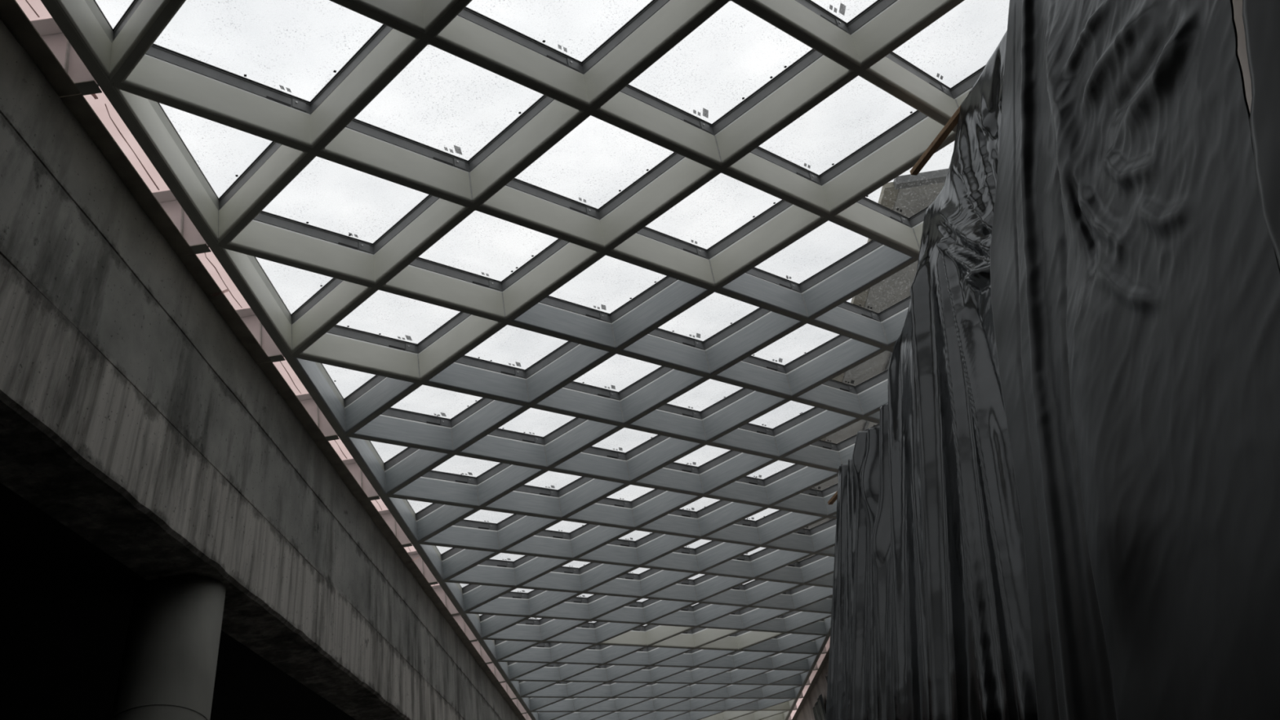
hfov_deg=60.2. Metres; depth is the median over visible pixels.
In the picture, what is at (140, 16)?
skylight
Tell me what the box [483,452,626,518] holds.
skylight
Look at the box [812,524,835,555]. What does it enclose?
skylight
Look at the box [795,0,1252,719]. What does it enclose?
wall
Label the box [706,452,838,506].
skylight
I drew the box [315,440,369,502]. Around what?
plate
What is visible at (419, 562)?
bracket
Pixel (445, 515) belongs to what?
skylight
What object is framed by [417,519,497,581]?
skylight
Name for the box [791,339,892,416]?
skylight
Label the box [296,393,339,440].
bracket
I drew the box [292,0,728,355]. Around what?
rib
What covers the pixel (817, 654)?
rib
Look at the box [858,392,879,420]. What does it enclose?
skylight
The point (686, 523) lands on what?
skylight
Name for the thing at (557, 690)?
skylight
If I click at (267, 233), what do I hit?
skylight
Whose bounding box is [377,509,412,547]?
bracket
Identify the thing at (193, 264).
plate
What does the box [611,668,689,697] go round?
skylight
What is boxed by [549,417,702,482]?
skylight
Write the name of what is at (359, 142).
skylight
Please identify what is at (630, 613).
skylight
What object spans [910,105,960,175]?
batten
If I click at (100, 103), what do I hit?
roof membrane
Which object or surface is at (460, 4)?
rib
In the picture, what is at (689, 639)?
skylight
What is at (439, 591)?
panel
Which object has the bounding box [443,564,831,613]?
rib
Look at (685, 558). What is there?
skylight
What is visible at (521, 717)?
plate
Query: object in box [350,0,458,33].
skylight
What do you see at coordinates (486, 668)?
plate
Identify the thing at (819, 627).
skylight
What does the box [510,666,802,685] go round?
rib
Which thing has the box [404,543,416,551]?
roof membrane
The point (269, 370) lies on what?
plate
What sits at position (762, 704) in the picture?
skylight
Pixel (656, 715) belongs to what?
skylight
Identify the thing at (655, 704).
skylight
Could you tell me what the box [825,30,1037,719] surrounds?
plastic sheet
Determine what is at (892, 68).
skylight
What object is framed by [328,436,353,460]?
roof membrane
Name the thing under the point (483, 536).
skylight
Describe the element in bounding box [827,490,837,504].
batten
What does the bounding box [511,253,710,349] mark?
skylight
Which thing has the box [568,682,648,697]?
skylight
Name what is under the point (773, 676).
skylight
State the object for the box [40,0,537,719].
wall
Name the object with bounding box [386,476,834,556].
rib
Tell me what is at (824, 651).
bracket
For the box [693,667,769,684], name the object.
skylight
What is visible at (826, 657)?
plate
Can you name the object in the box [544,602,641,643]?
skylight
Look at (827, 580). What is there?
skylight
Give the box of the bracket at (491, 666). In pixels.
[487,662,506,683]
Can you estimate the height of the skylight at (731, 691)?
0.344 m
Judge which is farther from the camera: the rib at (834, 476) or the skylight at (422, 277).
the rib at (834, 476)
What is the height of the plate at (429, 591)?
0.010 m
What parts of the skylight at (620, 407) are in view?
panel, panel, frame, panel, panel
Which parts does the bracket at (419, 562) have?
foot plate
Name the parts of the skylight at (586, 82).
panel, panel, frame, panel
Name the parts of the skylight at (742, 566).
panel, frame, panel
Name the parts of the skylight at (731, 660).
panel, panel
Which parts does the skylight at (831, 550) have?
panel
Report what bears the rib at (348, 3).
attached to the beam
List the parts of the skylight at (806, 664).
panel, panel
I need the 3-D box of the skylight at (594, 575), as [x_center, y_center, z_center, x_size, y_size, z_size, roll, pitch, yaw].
[-0.825,2.650,14.334,1.151,0.344,1.068,-32,-34,35]
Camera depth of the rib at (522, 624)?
18.10 m
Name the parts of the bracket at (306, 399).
web plate, foot plate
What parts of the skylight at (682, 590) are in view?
panel, frame, panel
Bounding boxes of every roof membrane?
[15,0,52,21]
[83,86,169,192]
[195,247,249,310]
[272,357,308,395]
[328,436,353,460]
[370,497,387,511]
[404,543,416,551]
[790,636,830,719]
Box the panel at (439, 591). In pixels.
[431,584,459,616]
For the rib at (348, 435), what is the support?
attached to the beam
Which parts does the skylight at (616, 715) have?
panel, panel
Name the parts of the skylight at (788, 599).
panel, frame, panel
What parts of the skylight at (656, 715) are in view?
panel, panel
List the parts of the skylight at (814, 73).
panel, panel, frame, panel, panel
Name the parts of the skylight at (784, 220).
panel, panel, frame, panel, panel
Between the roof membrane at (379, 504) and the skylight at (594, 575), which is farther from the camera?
the skylight at (594, 575)
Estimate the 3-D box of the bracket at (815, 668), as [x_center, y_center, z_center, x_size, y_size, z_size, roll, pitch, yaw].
[3.538,6.141,22.390,0.110,0.278,0.130,-9,-27,-3]
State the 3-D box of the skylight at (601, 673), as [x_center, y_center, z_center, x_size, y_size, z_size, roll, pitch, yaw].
[-0.638,5.396,19.598,1.151,0.344,1.068,-32,-34,35]
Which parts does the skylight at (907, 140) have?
panel, panel, frame, panel, panel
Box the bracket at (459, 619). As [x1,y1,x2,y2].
[453,614,477,641]
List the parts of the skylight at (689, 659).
panel, frame, panel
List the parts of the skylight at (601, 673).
panel, panel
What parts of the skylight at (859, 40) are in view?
panel, frame, panel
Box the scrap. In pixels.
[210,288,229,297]
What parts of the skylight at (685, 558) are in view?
panel, frame, panel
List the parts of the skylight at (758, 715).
panel, panel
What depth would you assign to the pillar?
6.46 m
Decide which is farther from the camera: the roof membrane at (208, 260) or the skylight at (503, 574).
the skylight at (503, 574)
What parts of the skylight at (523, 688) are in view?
panel, panel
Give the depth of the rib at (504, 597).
16.77 m
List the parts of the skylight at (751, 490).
panel, panel, frame, panel, panel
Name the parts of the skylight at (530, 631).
panel, frame, panel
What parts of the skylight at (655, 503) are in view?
panel, panel, frame, panel, panel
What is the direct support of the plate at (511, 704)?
on the wall at (133, 415)
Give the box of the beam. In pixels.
[785,618,830,719]
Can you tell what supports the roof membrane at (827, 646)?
on the beam
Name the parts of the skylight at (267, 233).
panel, panel, frame, panel, panel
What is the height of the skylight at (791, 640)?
0.344 m
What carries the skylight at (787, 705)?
attached to the beam
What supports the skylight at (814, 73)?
attached to the rib at (348, 3)
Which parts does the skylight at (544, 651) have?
panel, frame, panel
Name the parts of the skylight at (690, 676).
panel, panel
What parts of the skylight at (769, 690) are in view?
panel, panel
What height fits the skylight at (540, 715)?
0.344 m
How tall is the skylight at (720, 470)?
0.344 m
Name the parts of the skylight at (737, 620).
panel, frame, panel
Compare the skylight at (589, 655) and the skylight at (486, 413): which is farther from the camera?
the skylight at (589, 655)
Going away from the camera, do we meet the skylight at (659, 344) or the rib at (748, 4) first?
the rib at (748, 4)
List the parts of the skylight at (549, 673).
panel, frame, panel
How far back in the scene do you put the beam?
22.66 m
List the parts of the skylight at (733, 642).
panel, frame, panel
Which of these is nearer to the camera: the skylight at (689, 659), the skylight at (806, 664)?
the skylight at (689, 659)
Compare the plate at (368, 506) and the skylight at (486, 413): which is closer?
the skylight at (486, 413)
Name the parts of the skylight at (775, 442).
panel, panel, frame, panel, panel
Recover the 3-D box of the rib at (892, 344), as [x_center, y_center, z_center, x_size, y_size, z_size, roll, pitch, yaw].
[0.261,0.958,11.407,7.641,0.250,0.044,-32,-34,35]
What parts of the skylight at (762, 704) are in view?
panel, panel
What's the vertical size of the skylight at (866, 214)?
0.344 m
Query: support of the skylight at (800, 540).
attached to the rib at (831, 493)
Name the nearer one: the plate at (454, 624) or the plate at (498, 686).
the plate at (454, 624)
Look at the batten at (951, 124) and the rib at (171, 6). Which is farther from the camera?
the batten at (951, 124)
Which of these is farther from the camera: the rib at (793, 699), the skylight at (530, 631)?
the rib at (793, 699)
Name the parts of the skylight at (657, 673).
panel, panel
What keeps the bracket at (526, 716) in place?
on the plate at (521, 717)
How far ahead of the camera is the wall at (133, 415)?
6.45 m
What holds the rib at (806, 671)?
attached to the beam
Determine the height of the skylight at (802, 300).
0.344 m
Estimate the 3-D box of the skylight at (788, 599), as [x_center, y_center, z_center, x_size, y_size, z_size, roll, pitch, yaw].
[2.425,3.518,17.117,1.151,0.344,1.068,-32,-34,35]
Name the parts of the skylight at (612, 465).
panel, panel, frame, panel, panel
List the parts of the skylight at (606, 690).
panel, panel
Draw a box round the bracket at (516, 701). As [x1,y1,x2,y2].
[511,697,527,714]
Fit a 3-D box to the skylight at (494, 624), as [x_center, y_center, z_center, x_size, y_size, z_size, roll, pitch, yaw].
[-1.987,3.530,15.592,0.784,0.344,1.456,-9,-27,-3]
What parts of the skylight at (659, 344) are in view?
panel, panel, frame, panel, panel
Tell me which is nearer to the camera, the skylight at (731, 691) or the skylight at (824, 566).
the skylight at (824, 566)
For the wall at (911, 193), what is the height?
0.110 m
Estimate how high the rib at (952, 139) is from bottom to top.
0.250 m
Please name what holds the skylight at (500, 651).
attached to the wall at (51, 6)
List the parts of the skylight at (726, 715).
panel, panel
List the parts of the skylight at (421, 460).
panel, panel, panel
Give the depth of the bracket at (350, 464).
10.96 m
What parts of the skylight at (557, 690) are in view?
panel, panel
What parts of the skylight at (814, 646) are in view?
panel, panel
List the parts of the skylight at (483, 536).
panel, panel, frame, panel, panel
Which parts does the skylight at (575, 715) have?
panel, panel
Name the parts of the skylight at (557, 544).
panel, panel, frame, panel, panel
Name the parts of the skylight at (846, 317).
panel, panel, panel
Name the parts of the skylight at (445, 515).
panel, panel, frame, panel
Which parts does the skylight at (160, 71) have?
panel, panel, frame, panel, panel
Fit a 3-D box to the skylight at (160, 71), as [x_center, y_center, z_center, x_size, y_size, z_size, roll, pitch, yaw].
[-1.918,-1.685,5.740,1.151,0.344,1.068,-32,-34,35]
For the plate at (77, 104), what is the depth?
6.18 m
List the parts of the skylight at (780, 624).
panel, frame, panel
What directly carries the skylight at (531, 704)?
attached to the wall at (51, 6)
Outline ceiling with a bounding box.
[0,482,355,719]
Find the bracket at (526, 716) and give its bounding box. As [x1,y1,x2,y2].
[522,713,531,719]
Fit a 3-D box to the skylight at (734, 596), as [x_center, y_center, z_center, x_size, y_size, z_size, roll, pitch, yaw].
[1.612,3.301,16.421,1.151,0.344,1.068,-32,-34,35]
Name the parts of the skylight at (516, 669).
panel, panel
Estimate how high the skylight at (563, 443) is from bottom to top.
0.344 m
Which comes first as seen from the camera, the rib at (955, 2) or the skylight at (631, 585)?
the rib at (955, 2)
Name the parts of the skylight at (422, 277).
panel, panel, frame, panel, panel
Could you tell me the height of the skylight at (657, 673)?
0.344 m
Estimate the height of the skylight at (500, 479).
0.344 m
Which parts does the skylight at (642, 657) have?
panel, frame, panel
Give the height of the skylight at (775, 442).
0.344 m
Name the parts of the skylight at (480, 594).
panel, frame, panel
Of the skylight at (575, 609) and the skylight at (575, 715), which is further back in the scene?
the skylight at (575, 715)
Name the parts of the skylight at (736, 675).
panel, panel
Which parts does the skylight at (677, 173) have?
panel, panel, frame, panel, panel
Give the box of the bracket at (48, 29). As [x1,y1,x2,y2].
[31,17,102,95]
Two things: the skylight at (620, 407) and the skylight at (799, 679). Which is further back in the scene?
the skylight at (799, 679)
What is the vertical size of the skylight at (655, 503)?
0.344 m
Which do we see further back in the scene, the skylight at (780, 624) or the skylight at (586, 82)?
the skylight at (780, 624)
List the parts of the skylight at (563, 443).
panel, panel, frame, panel, panel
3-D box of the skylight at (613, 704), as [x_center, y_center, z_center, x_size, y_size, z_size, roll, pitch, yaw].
[-0.544,6.769,22.231,1.151,0.344,1.068,-32,-34,35]
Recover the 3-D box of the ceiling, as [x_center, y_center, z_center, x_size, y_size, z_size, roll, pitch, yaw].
[-5.713,5.657,15.297,5.900,1.235,38.000,-9,-27,-3]
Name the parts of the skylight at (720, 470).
panel, panel, frame, panel, panel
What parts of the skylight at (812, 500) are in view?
panel, panel, frame, panel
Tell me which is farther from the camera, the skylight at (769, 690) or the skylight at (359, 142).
the skylight at (769, 690)
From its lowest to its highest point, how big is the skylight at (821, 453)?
0.344 m
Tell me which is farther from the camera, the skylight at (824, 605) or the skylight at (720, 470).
the skylight at (824, 605)
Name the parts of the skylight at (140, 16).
panel, frame, panel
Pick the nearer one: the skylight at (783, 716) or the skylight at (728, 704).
the skylight at (728, 704)
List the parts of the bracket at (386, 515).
foot plate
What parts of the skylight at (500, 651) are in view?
panel, frame, panel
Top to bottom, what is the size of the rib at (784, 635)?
0.250 m
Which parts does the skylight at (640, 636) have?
panel, frame, panel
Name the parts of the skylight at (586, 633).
panel, frame, panel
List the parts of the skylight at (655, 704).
panel, panel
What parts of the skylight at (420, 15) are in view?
panel, panel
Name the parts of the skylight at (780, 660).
panel, panel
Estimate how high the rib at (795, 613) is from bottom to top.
0.250 m
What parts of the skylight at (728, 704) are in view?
panel, panel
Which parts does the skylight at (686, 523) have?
panel, panel, frame, panel, panel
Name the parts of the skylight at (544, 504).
panel, panel, frame, panel, panel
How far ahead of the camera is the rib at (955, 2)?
7.26 m
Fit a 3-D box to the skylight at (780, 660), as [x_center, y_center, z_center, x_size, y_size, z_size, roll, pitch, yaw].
[2.565,5.577,21.066,1.151,0.344,1.068,-32,-34,35]
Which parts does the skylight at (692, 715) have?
panel, panel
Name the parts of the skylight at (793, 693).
panel, panel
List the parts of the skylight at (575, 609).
panel, frame, panel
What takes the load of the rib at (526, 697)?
attached to the wall at (51, 6)
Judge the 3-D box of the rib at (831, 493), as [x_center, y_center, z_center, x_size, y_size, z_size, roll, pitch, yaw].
[0.401,3.017,15.355,7.641,0.250,0.044,-32,-34,35]
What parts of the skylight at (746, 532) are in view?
panel, panel, frame, panel, panel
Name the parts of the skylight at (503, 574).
panel, panel, frame, panel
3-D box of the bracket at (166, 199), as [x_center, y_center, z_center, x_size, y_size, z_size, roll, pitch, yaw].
[-2.928,-0.870,6.991,0.370,0.412,0.155,-9,-27,-3]
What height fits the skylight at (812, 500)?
0.344 m
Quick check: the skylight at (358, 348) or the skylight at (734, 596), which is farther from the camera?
the skylight at (734, 596)
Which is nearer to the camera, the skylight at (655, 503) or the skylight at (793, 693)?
the skylight at (655, 503)
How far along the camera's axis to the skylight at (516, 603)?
15.34 m
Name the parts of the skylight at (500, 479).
panel, panel, frame, panel, panel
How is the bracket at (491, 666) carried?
on the plate at (486, 668)
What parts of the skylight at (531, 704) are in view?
panel, panel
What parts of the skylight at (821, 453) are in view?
panel, panel, panel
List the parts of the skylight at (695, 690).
panel, panel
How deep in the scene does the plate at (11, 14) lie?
5.33 m
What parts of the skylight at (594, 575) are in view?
panel, panel, frame, panel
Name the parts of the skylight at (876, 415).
panel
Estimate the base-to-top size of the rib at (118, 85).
0.250 m
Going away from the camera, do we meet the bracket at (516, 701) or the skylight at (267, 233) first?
the skylight at (267, 233)
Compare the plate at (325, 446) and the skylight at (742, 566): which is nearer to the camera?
the plate at (325, 446)
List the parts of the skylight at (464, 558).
panel, frame, panel, panel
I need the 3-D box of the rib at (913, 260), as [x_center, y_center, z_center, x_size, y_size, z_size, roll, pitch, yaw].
[0.214,0.272,10.091,7.641,0.250,0.044,-32,-34,35]
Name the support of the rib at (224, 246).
attached to the wall at (51, 6)
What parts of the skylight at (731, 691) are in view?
panel, panel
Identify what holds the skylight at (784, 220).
attached to the rib at (118, 85)
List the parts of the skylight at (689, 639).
panel, frame, panel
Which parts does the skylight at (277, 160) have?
panel, panel, frame, panel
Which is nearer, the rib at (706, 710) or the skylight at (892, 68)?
the skylight at (892, 68)
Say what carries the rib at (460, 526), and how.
attached to the wall at (51, 6)
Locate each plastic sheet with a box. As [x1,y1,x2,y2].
[812,693,826,719]
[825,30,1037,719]
[989,0,1279,719]
[1242,0,1279,267]
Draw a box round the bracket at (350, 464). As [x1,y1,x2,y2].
[342,458,380,500]
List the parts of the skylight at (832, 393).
panel, frame, panel, panel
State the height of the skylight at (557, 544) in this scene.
0.344 m
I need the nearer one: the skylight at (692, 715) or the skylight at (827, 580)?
the skylight at (827, 580)
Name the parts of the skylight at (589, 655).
panel, frame, panel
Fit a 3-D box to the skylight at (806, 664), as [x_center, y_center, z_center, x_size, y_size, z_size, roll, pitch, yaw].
[3.008,5.854,21.744,0.784,0.344,1.456,-9,-27,-3]
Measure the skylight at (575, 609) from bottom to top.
0.344 m
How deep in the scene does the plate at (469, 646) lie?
16.79 m
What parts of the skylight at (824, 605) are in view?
panel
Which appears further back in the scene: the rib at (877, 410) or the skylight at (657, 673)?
the skylight at (657, 673)
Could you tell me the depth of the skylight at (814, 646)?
20.76 m
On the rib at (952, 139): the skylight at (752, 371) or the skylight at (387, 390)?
the skylight at (752, 371)
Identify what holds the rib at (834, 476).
attached to the wall at (51, 6)
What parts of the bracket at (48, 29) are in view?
web plate, foot plate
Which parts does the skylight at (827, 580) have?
panel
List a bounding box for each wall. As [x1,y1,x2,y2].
[0,18,519,719]
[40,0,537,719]
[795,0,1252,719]
[797,168,948,561]
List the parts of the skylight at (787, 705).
panel, panel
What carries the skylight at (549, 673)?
attached to the rib at (824, 557)
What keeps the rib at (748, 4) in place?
attached to the wall at (51, 6)
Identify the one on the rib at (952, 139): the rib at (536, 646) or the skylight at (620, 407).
the skylight at (620, 407)
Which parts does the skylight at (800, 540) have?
panel, frame, panel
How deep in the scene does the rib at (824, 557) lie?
17.89 m
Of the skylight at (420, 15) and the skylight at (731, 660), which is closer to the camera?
the skylight at (420, 15)
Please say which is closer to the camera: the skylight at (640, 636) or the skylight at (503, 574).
the skylight at (503, 574)
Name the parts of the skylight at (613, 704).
panel, panel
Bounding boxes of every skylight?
[54,0,170,81]
[111,85,307,244]
[120,0,420,148]
[219,247,372,354]
[226,155,468,284]
[293,320,417,434]
[299,280,502,380]
[320,42,583,204]
[346,404,449,494]
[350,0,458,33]
[350,368,525,452]
[382,209,599,319]
[386,476,475,542]
[387,426,544,506]
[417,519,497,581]
[419,490,558,551]
[425,324,611,404]
[433,0,718,106]
[442,560,513,612]
[444,534,569,586]
[457,391,620,467]
[464,596,527,639]
[468,566,579,616]
[480,114,715,248]
[481,620,539,661]
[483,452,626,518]
[483,598,587,640]
[496,644,549,680]
[497,624,595,662]
[499,502,631,558]
[508,664,557,697]
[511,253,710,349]
[512,648,600,680]
[519,682,564,711]
[520,538,636,591]
[520,680,604,697]
[528,697,572,719]
[529,577,639,619]
[533,683,609,711]
[534,353,705,424]
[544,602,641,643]
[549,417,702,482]
[552,627,645,663]
[554,697,613,719]
[560,648,647,681]
[562,459,699,528]
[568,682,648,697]
[572,507,697,565]
[577,697,651,711]
[582,546,696,596]
[592,584,694,623]
[594,711,651,719]
[595,0,854,165]
[599,609,692,645]
[602,646,691,665]
[608,650,690,682]
[610,172,824,286]
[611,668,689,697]
[618,697,690,711]
[620,291,803,374]
[627,370,786,441]
[631,711,689,719]
[634,428,775,494]
[637,517,757,572]
[638,473,765,537]
[644,559,751,601]
[647,584,745,626]
[649,625,740,648]
[652,647,736,666]
[652,684,729,697]
[654,667,732,683]
[657,697,724,711]
[666,711,723,719]
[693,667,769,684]
[693,698,759,711]
[694,649,777,667]
[694,671,765,697]
[695,604,791,629]
[695,628,784,649]
[697,526,812,577]
[700,560,799,605]
[700,711,755,719]
[703,485,824,545]
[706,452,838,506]
[709,320,883,396]
[709,394,858,457]
[720,219,915,319]
[727,74,955,214]
[729,698,792,710]
[731,684,799,697]
[732,711,786,719]
[733,668,806,684]
[737,620,823,652]
[737,652,814,669]
[742,597,831,632]
[746,582,832,609]
[748,0,954,66]
[751,534,834,583]
[758,496,835,552]
[761,698,795,710]
[761,711,789,719]
[766,685,802,697]
[769,671,809,684]
[773,469,837,515]
[773,653,817,670]
[779,620,827,653]
[782,393,879,470]
[786,611,831,635]
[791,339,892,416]
[794,586,832,613]
[802,555,833,586]
[811,247,918,346]
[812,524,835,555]
[834,140,954,253]
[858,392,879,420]
[865,0,986,124]
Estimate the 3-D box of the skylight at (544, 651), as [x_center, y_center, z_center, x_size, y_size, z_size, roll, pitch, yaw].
[-1.497,4.492,17.586,1.151,0.344,1.068,-32,-34,35]
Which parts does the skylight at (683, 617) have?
panel, frame, panel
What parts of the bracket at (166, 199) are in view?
web plate, foot plate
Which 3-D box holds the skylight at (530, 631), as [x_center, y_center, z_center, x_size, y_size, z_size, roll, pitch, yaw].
[-1.544,3.806,16.270,1.151,0.344,1.068,-32,-34,35]
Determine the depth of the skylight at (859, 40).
6.33 m
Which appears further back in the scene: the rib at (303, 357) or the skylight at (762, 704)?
the skylight at (762, 704)
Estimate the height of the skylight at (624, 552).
0.344 m
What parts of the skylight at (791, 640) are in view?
panel, frame, panel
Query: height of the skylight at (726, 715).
0.344 m
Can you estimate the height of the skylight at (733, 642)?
0.344 m
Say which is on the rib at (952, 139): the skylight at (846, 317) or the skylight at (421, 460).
the skylight at (846, 317)
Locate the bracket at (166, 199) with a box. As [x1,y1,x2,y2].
[152,190,211,253]
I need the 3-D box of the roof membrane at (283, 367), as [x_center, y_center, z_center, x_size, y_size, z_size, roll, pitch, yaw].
[-2.954,0.007,9.096,0.500,0.012,1.465,-9,-27,-3]
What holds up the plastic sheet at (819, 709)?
attached to the wall at (806, 713)
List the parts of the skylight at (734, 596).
panel, frame, panel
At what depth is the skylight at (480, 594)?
14.61 m
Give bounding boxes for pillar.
[111,574,226,719]
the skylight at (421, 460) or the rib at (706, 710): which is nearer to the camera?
the skylight at (421, 460)
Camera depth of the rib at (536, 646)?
19.46 m
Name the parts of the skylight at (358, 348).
panel, panel, frame, panel, panel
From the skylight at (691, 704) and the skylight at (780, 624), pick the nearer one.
the skylight at (780, 624)
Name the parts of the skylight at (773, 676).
panel, panel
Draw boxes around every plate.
[0,0,80,96]
[59,93,194,255]
[177,253,271,364]
[257,361,327,442]
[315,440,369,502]
[359,500,403,548]
[393,547,430,586]
[421,585,452,617]
[444,616,471,643]
[463,642,486,665]
[480,664,499,684]
[493,683,511,700]
[506,699,521,715]
[516,714,525,719]
[791,648,829,719]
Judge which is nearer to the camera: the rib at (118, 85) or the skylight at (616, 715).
the rib at (118, 85)
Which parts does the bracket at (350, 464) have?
foot plate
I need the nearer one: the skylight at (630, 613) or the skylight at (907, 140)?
the skylight at (907, 140)
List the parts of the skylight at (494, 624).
panel, frame, panel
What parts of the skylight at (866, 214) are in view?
panel, frame, panel, panel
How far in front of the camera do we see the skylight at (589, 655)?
18.67 m
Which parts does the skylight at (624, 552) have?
panel, panel, frame, panel, panel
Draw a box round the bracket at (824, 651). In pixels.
[821,646,826,653]
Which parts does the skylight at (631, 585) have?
panel, frame, panel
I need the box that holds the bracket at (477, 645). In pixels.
[471,640,492,664]
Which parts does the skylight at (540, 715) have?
panel, panel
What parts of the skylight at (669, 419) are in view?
panel, panel, frame, panel, panel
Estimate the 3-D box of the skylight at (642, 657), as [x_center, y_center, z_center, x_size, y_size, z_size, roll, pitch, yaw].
[0.128,4.926,18.978,1.151,0.344,1.068,-32,-34,35]
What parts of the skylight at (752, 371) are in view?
panel, panel, frame, panel, panel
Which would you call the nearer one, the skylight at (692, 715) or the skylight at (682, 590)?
the skylight at (682, 590)
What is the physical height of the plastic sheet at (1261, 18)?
5.477 m
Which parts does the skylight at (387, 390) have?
panel, frame, panel, panel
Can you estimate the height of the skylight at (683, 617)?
0.344 m
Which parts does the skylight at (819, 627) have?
panel, panel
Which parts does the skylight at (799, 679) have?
panel, panel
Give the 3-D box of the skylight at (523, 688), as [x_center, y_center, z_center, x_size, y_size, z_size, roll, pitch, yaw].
[-1.846,5.589,19.541,0.784,0.344,1.456,-9,-27,-3]
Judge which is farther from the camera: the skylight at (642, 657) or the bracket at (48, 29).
the skylight at (642, 657)
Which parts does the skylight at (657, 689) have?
panel, panel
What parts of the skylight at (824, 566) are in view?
panel, frame, panel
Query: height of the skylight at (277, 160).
0.344 m
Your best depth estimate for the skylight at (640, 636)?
18.05 m
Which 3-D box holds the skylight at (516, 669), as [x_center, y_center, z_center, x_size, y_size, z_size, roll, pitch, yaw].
[-1.893,4.903,18.224,0.784,0.344,1.456,-9,-27,-3]
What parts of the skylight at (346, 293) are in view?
panel, panel, frame, panel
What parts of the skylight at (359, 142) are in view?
panel, panel, frame, panel, panel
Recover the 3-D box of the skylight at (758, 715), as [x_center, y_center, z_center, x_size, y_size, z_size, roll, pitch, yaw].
[2.752,8.323,26.330,1.151,0.344,1.068,-32,-34,35]
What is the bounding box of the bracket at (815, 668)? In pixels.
[813,662,817,671]
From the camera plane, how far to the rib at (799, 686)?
24.49 m
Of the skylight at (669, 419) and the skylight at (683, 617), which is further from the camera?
the skylight at (683, 617)
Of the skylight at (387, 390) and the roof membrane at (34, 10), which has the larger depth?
the skylight at (387, 390)
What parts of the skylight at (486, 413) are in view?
panel, panel, frame, panel, panel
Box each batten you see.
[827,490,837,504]
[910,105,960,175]
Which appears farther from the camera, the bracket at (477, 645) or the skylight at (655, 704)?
the skylight at (655, 704)
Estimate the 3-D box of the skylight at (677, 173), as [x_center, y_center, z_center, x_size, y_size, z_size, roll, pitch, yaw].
[-0.293,-1.251,7.132,1.151,0.344,1.068,-32,-34,35]
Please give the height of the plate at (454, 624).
0.010 m
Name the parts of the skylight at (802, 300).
panel, panel, frame, panel, panel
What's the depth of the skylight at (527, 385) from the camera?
9.41 m
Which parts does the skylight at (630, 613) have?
panel, frame, panel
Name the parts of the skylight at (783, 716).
panel, panel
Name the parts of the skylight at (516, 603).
panel, frame, panel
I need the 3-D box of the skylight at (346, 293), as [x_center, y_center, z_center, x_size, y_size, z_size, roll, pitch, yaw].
[-2.268,-0.588,7.695,0.784,0.344,1.456,-9,-27,-3]
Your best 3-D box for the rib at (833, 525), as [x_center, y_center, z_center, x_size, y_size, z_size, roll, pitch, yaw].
[0.448,3.704,16.672,7.641,0.250,0.044,-32,-34,35]
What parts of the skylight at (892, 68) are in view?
panel, panel, frame, panel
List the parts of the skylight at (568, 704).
panel, panel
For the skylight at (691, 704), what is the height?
0.344 m
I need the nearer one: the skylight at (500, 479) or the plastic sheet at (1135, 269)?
the plastic sheet at (1135, 269)
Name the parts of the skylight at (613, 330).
panel, panel, frame, panel, panel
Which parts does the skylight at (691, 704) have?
panel, panel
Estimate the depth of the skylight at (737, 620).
18.12 m
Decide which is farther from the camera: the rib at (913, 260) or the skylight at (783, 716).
the skylight at (783, 716)
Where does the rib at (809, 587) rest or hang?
attached to the wall at (51, 6)
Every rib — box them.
[110,0,182,83]
[112,81,893,351]
[217,0,470,244]
[219,243,879,423]
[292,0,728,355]
[293,354,838,472]
[332,0,919,258]
[345,0,963,435]
[346,415,835,519]
[385,134,955,495]
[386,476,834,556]
[417,257,918,542]
[417,525,832,587]
[443,309,903,581]
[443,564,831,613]
[462,386,879,612]
[464,596,826,635]
[481,448,844,639]
[482,623,817,654]
[496,646,809,671]
[497,493,836,661]
[509,524,835,680]
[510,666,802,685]
[521,556,833,697]
[525,697,795,698]
[530,586,832,711]
[551,710,789,711]
[552,613,831,719]
[592,635,826,719]
[630,653,817,719]
[665,671,808,719]
[698,685,800,719]
[730,698,794,719]
[733,0,957,131]
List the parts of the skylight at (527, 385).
panel, panel, frame, panel, panel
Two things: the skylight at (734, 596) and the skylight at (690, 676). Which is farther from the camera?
the skylight at (690, 676)
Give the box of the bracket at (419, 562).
[407,551,438,585]
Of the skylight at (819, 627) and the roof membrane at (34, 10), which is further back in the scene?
the skylight at (819, 627)
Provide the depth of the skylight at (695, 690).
22.68 m
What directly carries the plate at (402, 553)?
on the wall at (133, 415)
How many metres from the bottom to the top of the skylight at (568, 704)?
0.344 m
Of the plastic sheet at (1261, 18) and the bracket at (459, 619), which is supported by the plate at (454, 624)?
the bracket at (459, 619)
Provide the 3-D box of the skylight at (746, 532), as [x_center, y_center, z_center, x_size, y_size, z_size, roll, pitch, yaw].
[1.519,1.929,13.789,1.151,0.344,1.068,-32,-34,35]

